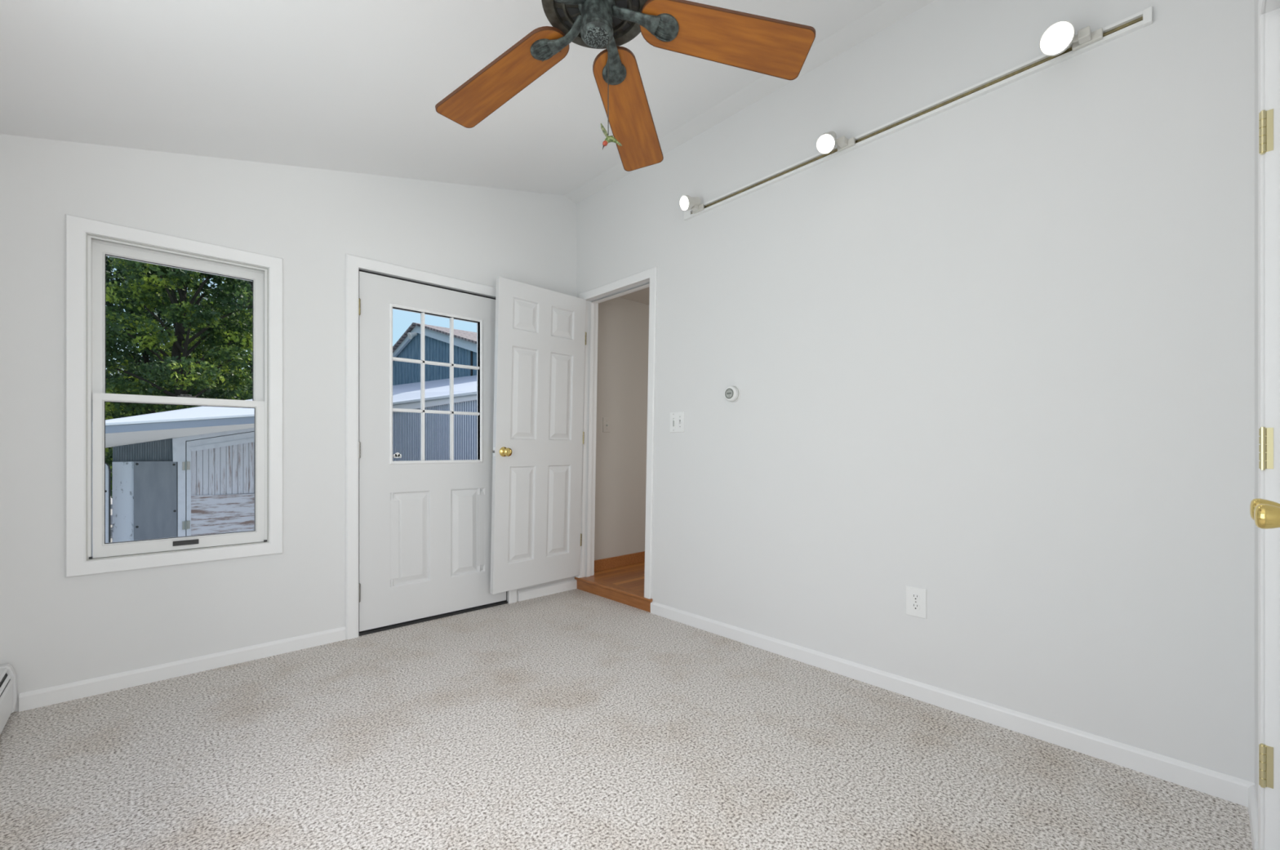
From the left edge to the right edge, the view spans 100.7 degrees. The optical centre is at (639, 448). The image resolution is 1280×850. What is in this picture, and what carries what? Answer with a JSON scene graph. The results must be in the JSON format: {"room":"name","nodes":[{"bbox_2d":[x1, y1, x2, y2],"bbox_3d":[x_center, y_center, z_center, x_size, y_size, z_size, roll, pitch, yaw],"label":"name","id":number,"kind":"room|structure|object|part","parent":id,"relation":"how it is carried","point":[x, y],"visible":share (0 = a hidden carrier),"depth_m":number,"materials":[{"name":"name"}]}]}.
{"room":"empty bedroom","nodes":[
{"label":"empty bedroom","id":0,"kind":"room"},
{"bbox_2d":[0,133,648,711],"bbox_3d":[-0.438,-0.374,4.138,6.150,3.048,0.150,0,0,-43],"label":"wall","id":1,"kind":"structure","parent":0,"point":[55,628],"depth_m":2.64,"materials":[{"name":"white paint"}]},
{"bbox_2d":[65,213,283,577],"bbox_3d":[-2.162,-0.220,2.520,0.759,1.510,0.167,0,0,-43],"label":"window","id":2,"kind":"structure","parent":1,"relation":"in","point":[88,242],"depth_m":2.36,"materials":[{"name":"white paint"}]},
{"bbox_3d":[-2.173,-0.556,2.531,0.613,0.688,0.036,0,0,-43],"label":"sash","id":3,"kind":"part","parent":2,"relation":"part of","materials":[{"name":"white plastic"}]},
{"bbox_3d":[-2.136,0.115,2.503,0.619,0.711,0.040,0,0,-43],"label":"sash","id":4,"kind":"part","parent":2,"relation":"part of","materials":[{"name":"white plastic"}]},
{"bbox_3d":[-2.123,0.439,2.481,0.092,0.022,0.015,0,0,-43],"label":"handle","id":5,"kind":"part","parent":2,"relation":"part of","materials":[{"name":"black plastic"}]},
{"bbox_2d":[18,626,345,711],"bbox_3d":[-2.053,1.015,2.522,1.175,0.070,0.013,0,0,-43],"label":"baseboard","id":6,"kind":"structure","parent":1,"relation":"attached to","point":[50,695],"depth_m":2.42,"materials":[{"name":"white paint"}]},
{"bbox_2d":[345,253,516,639],"bbox_3d":[-1.284,-0.013,3.338,1.060,2.126,0.168,0,0,-43],"label":"door","id":7,"kind":"structure","parent":1,"relation":"in","point":[418,533],"depth_m":3.16,"materials":[{"name":"white paint"}]},
{"bbox_3d":[-1.255,-0.379,3.297,0.586,0.943,0.039,0,0,-43],"label":"glass frame","id":8,"kind":"part","parent":7,"relation":"part of","materials":[{"name":"white paint"}]},
{"bbox_2d":[489,276,586,594],"bbox_3d":[-0.674,-0.078,3.657,0.746,2.030,0.173,0,0,-43],"label":"door","id":9,"kind":"structure","parent":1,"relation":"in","point":[540,335],"depth_m":3.62,"materials":[{"name":"white paint"}]},
{"bbox_3d":[-0.861,0.020,3.411,0.064,0.064,0.067,0,0,-43],"label":"knob","id":10,"kind":"part","parent":9,"relation":"part of","materials":[{"name":"gold metal"}]},
{"bbox_2d":[517,578,577,601],"bbox_3d":[-0.657,1.015,3.823,0.497,0.070,0.013,0,0,-43],"label":"baseboard","id":11,"kind":"structure","parent":1,"relation":"attached to","point":[528,593],"depth_m":3.80,"materials":[{"name":"white paint"}]},
{"bbox_2d":[602,417,609,432],"bbox_3d":[-0.264,-0.189,4.226,0.070,0.115,0.018,0,0,-43],"label":"light switch","id":12,"kind":"object","parent":1,"relation":"attached to","point":[606,421],"visible":1,"depth_m":4.22,"materials":[{"name":"grey paint"}]},
{"bbox_2d":[594,551,644,572],"bbox_3d":[0.720,0.917,5.147,3.080,0.090,0.012,0,0,-43],"label":"baseboard","id":13,"kind":"structure","parent":1,"relation":"attached to","point":[606,563],"depth_m":4.31,"materials":[{"name":"brown wood"}]},
{"bbox_2d":[0,0,888,195],"bbox_3d":[0.072,-1.622,1.060,3.000,0.905,6.150,0,0,-43],"label":"ceiling","id":14,"kind":"structure","parent":0,"point":[350,86],"depth_m":2.12,"materials":[{"name":"white paint"}]},
{"bbox_2d":[435,0,815,171],"bbox_3d":[-0.149,-1.231,1.459,1.138,0.710,1.181,0,0,-43],"label":"ceiling fan","id":15,"kind":"object","parent":14,"relation":"hanging from","point":[779,48],"visible":1,"depth_m":1.55,"materials":[{"name":"brown wood"}]},
{"bbox_3d":[-0.429,-1.159,1.666,0.488,0.009,0.157,-13,0,30],"label":"blade","id":16,"kind":"part","parent":15,"relation":"part of","materials":[{"name":"brown wood"}]},
{"bbox_2d":[555,0,638,35],"bbox_3d":[-0.121,-1.246,1.484,0.234,0.023,0.234,0,0,-43],"label":"motor","id":17,"kind":"object","parent":15,"relation":"attached to","point":[566,15],"depth_m":1.52,"materials":[{"name":"grey metal"}]},
{"bbox_3d":[-0.092,-1.029,1.482,0.011,0.306,0.003,0,0,-2],"label":"pull chain","id":18,"kind":"part","parent":15,"relation":"part of","materials":[{"name":"grey metal"}]},
{"bbox_2d":[600,123,622,149],"bbox_3d":[-0.082,-0.866,1.482,0.061,0.071,0.018,0,0,-27],"label":"ornament","id":19,"kind":"object","parent":15,"relation":"hanging from","point":[609,139],"visible":1,"depth_m":1.48,"materials":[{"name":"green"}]},
{"bbox_3d":[-0.037,-1.151,1.830,0.157,0.009,0.488,-10,-15,11],"label":"blade","id":20,"kind":"part","parent":15,"relation":"part of","materials":[{"name":"brown wood"}]},
{"bbox_3d":[0.240,-1.170,1.509,0.488,0.009,0.157,10,-13,-4],"label":"blade","id":21,"kind":"part","parent":15,"relation":"part of","materials":[{"name":"brown wood"}]},
{"bbox_2d":[589,561,644,592],"bbox_3d":[1.450,1.037,4.311,3.150,0.150,2.230,0,0,-43],"label":"floor","id":22,"kind":"structure","parent":0,"point":[630,576],"depth_m":4.01,"materials":[{"name":"brown wood"}]},
{"bbox_2d":[0,588,1252,849],"bbox_3d":[0.290,1.110,1.009,2.950,0.120,5.480,0,0,-43],"label":"floor","id":23,"kind":"structure","parent":0,"point":[572,719],"depth_m":1.79,"materials":[{"name":"carpet"}]},
{"bbox_2d":[0,663,17,734],"bbox_3d":[-1.474,0.942,1.000,0.047,0.193,2.970,0,0,-43],"label":"baseboard heater","id":24,"kind":"object","parent":23,"relation":"on","point":[8,695],"visible":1,"depth_m":2.02,"materials":[{"name":"white metal"}]},
{"bbox_3d":[-1.482,0.939,0.995,0.028,0.178,2.903,0,0,-43],"label":"plate","id":25,"kind":"part","parent":24,"relation":"part of","materials":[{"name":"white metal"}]},
{"bbox_3d":[-1.462,0.961,1.007,0.008,0.122,2.896,0,0,-43],"label":"panel","id":26,"kind":"part","parent":24,"relation":"part of","materials":[{"name":"white metal"}]},
{"bbox_2d":[618,286,649,304],"bbox_3d":[1.512,-1.292,4.369,3.180,0.115,2.430,0,0,-43],"label":"ceiling","id":27,"kind":"structure","parent":0,"point":[642,295],"depth_m":4.29,"materials":[{"name":"grey paint"}]},
{"bbox_2d":[576,0,1254,782],"bbox_3d":[0.946,-0.375,2.557,0.120,3.050,4.350,0,0,-43],"label":"wall","id":28,"kind":"structure","parent":0,"point":[991,354],"depth_m":2.06,"materials":[{"name":"white paint"}]},
{"bbox_2d":[574,576,652,612],"bbox_3d":[-0.183,1.006,3.710,0.080,0.089,0.816,0,0,-43],"label":"trim","id":29,"kind":"structure","parent":28,"relation":"attached to","point":[635,598],"depth_m":3.67,"materials":[{"name":"brown wood"}]},
{"bbox_2d":[574,266,657,599],"bbox_3d":[-0.144,-0.096,3.716,0.136,2.116,0.860,0,0,-43],"label":"trim","id":30,"kind":"structure","parent":28,"relation":"attached to","point":[648,277],"depth_m":3.93,"materials":[{"name":"white paint"}]},
{"bbox_2d":[670,411,684,432],"bbox_3d":[0.221,-0.163,3.233,0.018,0.124,0.116,0,0,-43],"label":"light switch","id":31,"kind":"object","parent":28,"relation":"attached to","point":[677,419],"visible":1,"depth_m":3.23,"materials":[{"name":"white plastic"}]},
{"bbox_2d":[724,385,740,402],"bbox_3d":[0.502,-0.302,2.916,0.040,0.092,0.092,0,0,-43],"label":"thermostat","id":32,"kind":"object","parent":28,"relation":"attached to","point":[731,393],"visible":1,"depth_m":2.90,"materials":[{"name":"white plastic"}]},
{"bbox_2d":[565,0,934,204],"bbox_3d":[0.780,-1.937,2.676,0.240,0.274,4.750,0,0,-43],"label":"trim","id":33,"kind":"structure","parent":28,"relation":"attached to","point":[891,11],"depth_m":2.71,"materials":[{"name":"white paint"}]},
{"bbox_2d":[905,585,926,618],"bbox_3d":[1.161,0.645,2.232,0.009,0.122,0.082,0,0,-43],"label":"wall outlet","id":34,"kind":"object","parent":28,"relation":"attached to","point":[915,597],"visible":1,"depth_m":2.23,"materials":[{"name":"white plastic"}]},
{"bbox_2d":[911,602,919,610],"bbox_3d":[1.159,0.664,2.230,0.003,0.029,0.034,0,0,-43],"label":"receptacle","id":35,"kind":"object","parent":34,"relation":"attached to","point":[914,606],"depth_m":2.23,"materials":[{"name":"grey plastic"}]},
{"bbox_2d":[911,593,919,600],"bbox_3d":[1.159,0.624,2.230,0.003,0.029,0.034,0,0,-43],"label":"receptacle","id":36,"kind":"object","parent":34,"relation":"attached to","point":[914,597],"depth_m":2.23,"materials":[{"name":"grey plastic"}]},
{"bbox_2d":[684,6,1152,220],"bbox_3d":[0.957,-1.393,2.442,0.020,0.047,2.019,0,0,-43],"label":"track rail","id":37,"kind":"object","parent":28,"relation":"attached to","point":[1144,18],"visible":0.91,"depth_m":2.14,"materials":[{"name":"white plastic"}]},
{"bbox_2d":[680,195,704,213],"bbox_3d":[0.294,-1.406,3.048,0.134,0.095,0.081,0,0,-37],"label":"track spotlight","id":38,"kind":"object","parent":37,"relation":"attached to","point":[686,202],"visible":1,"depth_m":3.03,"materials":[{"name":"white plastic"}]},
{"bbox_3d":[0.260,-1.400,3.022,0.026,0.066,0.068,0,0,-32],"label":"bulb","id":39,"kind":"part","parent":38,"relation":"part of","materials":[{"name":"white glass"}]},
{"bbox_2d":[816,130,855,154],"bbox_3d":[0.882,-1.399,2.404,0.143,0.117,0.128,0,0,-43],"label":"track spotlight","id":40,"kind":"object","parent":37,"relation":"attached to","point":[826,142],"visible":1,"depth_m":2.40,"materials":[{"name":"white plastic"}]},
{"bbox_3d":[0.840,-1.379,2.396,0.050,0.056,0.070,0,0,-43],"label":"bulb","id":41,"kind":"part","parent":40,"relation":"part of","materials":[{"name":"white glass"}]},
{"bbox_2d":[1039,20,1102,56],"bbox_3d":[1.458,-1.392,1.797,0.128,0.108,0.154,0,0,-43],"label":"track spotlight","id":42,"kind":"object","parent":37,"relation":"attached to","point":[1057,37],"visible":1,"depth_m":1.79,"materials":[{"name":"white plastic"}]},
{"bbox_3d":[1.411,-1.386,1.794,0.033,0.077,0.081,0,0,-43],"label":"bulb","id":43,"kind":"part","parent":42,"relation":"part of","materials":[{"name":"white glass"}]},
{"bbox_2d":[650,601,1254,807],"bbox_3d":[0.933,1.014,2.474,0.013,0.073,2.528,0,0,-43],"label":"baseboard","id":44,"kind":"structure","parent":28,"relation":"attached to","point":[1229,788],"depth_m":2.00,"materials":[{"name":"white paint"}]},
{"bbox_2d":[1254,0,1258,804],"bbox_3d":[1.314,-0.374,1.033,1.420,3.048,0.100,0,0,-43],"label":"wall","id":45,"kind":"structure","parent":0,"point":[1256,2],"depth_m":1.48,"materials":[{"name":"white paint"}]},
{"bbox_2d":[1248,785,1257,849],"bbox_3d":[1.667,1.015,1.439,0.322,0.070,0.013,0,0,-43],"label":"baseboard","id":46,"kind":"structure","parent":45,"relation":"attached to","point":[1252,801],"depth_m":1.44,"materials":[{"name":"white paint"}]},
{"bbox_2d":[1249,0,1279,849],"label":"door","id":47,"kind":"structure","parent":45,"relation":"in","point":[1265,117],"depth_m":1.27,"materials":[{"name":"white paint"}]},
{"bbox_3d":[1.230,0.120,1.030,0.060,0.060,0.060,0,0,-43],"label":"knob","id":48,"kind":"part","parent":47,"relation":"part of","materials":[{"name":"gold metal"}]},
{"bbox_2d":[1253,503,1279,528],"bbox_3d":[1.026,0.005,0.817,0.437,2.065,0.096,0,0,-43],"label":"door knob","id":49,"kind":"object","parent":47,"relation":"attached to","point":[1266,516],"depth_m":0.93,"materials":[{"name":"gold metal"}]},
{"label":"outside","id":50,"kind":"structure","parent":0,"visible":0},
{"bbox_2d":[110,489,112,542],"bbox_3d":[-17.123,1.900,36.532,100.000,0.200,69.700,0,0,-43],"label":"ground","id":51,"kind":"structure","parent":50,"point":[111,537],"depth_m":13.16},
{"bbox_2d":[105,462,111,542],"bbox_3d":[-4.639,0.950,4.398,0.358,1.701,0.041,0,0,-43],"label":"gate","id":52,"kind":"object","parent":51,"relation":"on","point":[108,472],"visible":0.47,"depth_m":4.50,"materials":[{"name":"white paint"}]},
{"bbox_3d":[-4.647,0.955,4.399,0.348,1.690,0.030,0,0,-43],"label":"panel","id":53,"kind":"part","parent":52,"relation":"part of","materials":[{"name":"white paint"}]},
{"bbox_2d":[105,403,123,460],"bbox_3d":[-11.031,-1.912,8.916,3.696,7.428,2.413,0,0,-43],"label":"broadleaf tree","id":54,"kind":"object","parent":51,"relation":"on","point":[106,454],"visible":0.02,"depth_m":9.80,"materials":[{"name":"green plant"}]},
{"bbox_2d":[106,351,244,483],"bbox_3d":[-17.121,-0.607,16.532,11.266,5.498,1.943,0,0,-43],"label":"hedge","id":55,"kind":"object","parent":51,"relation":"on","point":[111,371],"visible":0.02,"depth_m":16.88,"materials":[{"name":"green plant"}]},
{"bbox_2d":[105,255,248,484],"bbox_3d":[-11.361,-1.439,12.322,4.104,6.483,2.896,0,0,-6],"label":"broadleaf tree","id":56,"kind":"object","parent":51,"relation":"on","point":[119,277],"visible":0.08,"depth_m":11.66,"materials":[{"name":"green plant"}]},
{"bbox_2d":[105,256,252,498],"bbox_3d":[-6.974,-0.817,8.201,3.567,5.240,2.243,0,0,-43],"label":"maple tree","id":57,"kind":"object","parent":51,"relation":"on","point":[174,365],"visible":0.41,"depth_m":7.89,"materials":[{"name":"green plant"}]},
{"bbox_2d":[105,399,254,542],"bbox_3d":[-4.712,0.513,5.717,2.050,2.574,2.912,0,0,-43],"label":"garden shed","id":58,"kind":"object","parent":51,"relation":"on","point":[185,472],"visible":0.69,"depth_m":4.85,"materials":[{"name":"grey wood"}]},
{"bbox_3d":[-4.356,0.956,4.777,0.292,1.688,0.022,0,0,-43],"label":"metal panel","id":59,"kind":"part","parent":58,"relation":"part of","materials":[{"name":"grey metal"}]},
{"bbox_3d":[-4.244,0.843,4.885,0.092,1.914,0.037,0,0,-43],"label":"door post","id":60,"kind":"part","parent":58,"relation":"part of","materials":[{"name":"white paint"}]},
{"bbox_3d":[-3.812,-0.128,5.281,1.068,0.306,0.034,0,0,-43],"label":"rail","id":61,"kind":"part","parent":58,"relation":"part of","materials":[{"name":"white paint"}]},
{"bbox_3d":[-3.805,1.069,5.296,1.038,1.262,0.024,0,0,-43],"label":"plywood panel","id":62,"kind":"part","parent":58,"relation":"part of","materials":[{"name":"white wood"}]},
{"bbox_3d":[-3.804,0.082,5.306,1.053,0.716,0.018,0,0,-43],"label":"plank panel","id":63,"kind":"part","parent":58,"relation":"part of","materials":[{"name":"white wood"}]},
{"bbox_2d":[143,276,252,399],"bbox_3d":[-7.821,-1.983,10.770,3.518,7.570,2.522,0,0,-26],"label":"maple tree","id":64,"kind":"object","parent":51,"relation":"on","point":[214,395],"visible":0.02,"depth_m":9.90,"materials":[{"name":"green plant"}]},
{"bbox_2d":[192,287,252,398],"bbox_3d":[-11.548,-1.634,16.103,4.036,6.872,3.188,0,0,-43],"label":"broadleaf tree","id":65,"kind":"object","parent":51,"relation":"on","point":[244,287],"visible":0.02,"depth_m":15.58,"materials":[{"name":"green plant"}]},
{"bbox_2d":[392,322,476,460],"bbox_3d":[-3.606,-0.936,17.460,11.787,5.472,16.239,0,0,-43],"label":"building","id":66,"kind":"structure","parent":51,"relation":"on","point":[406,375],"depth_m":11.13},
{"bbox_2d":[407,332,417,338],"bbox_3d":[-6.531,-3.253,15.243,0.262,0.228,0.199,0,0,-43],"label":"light","id":67,"kind":"object","parent":66,"relation":"attached to","point":[411,335],"visible":1,"depth_m":15.20,"materials":[{"name":"white ceramic"}]}
]}

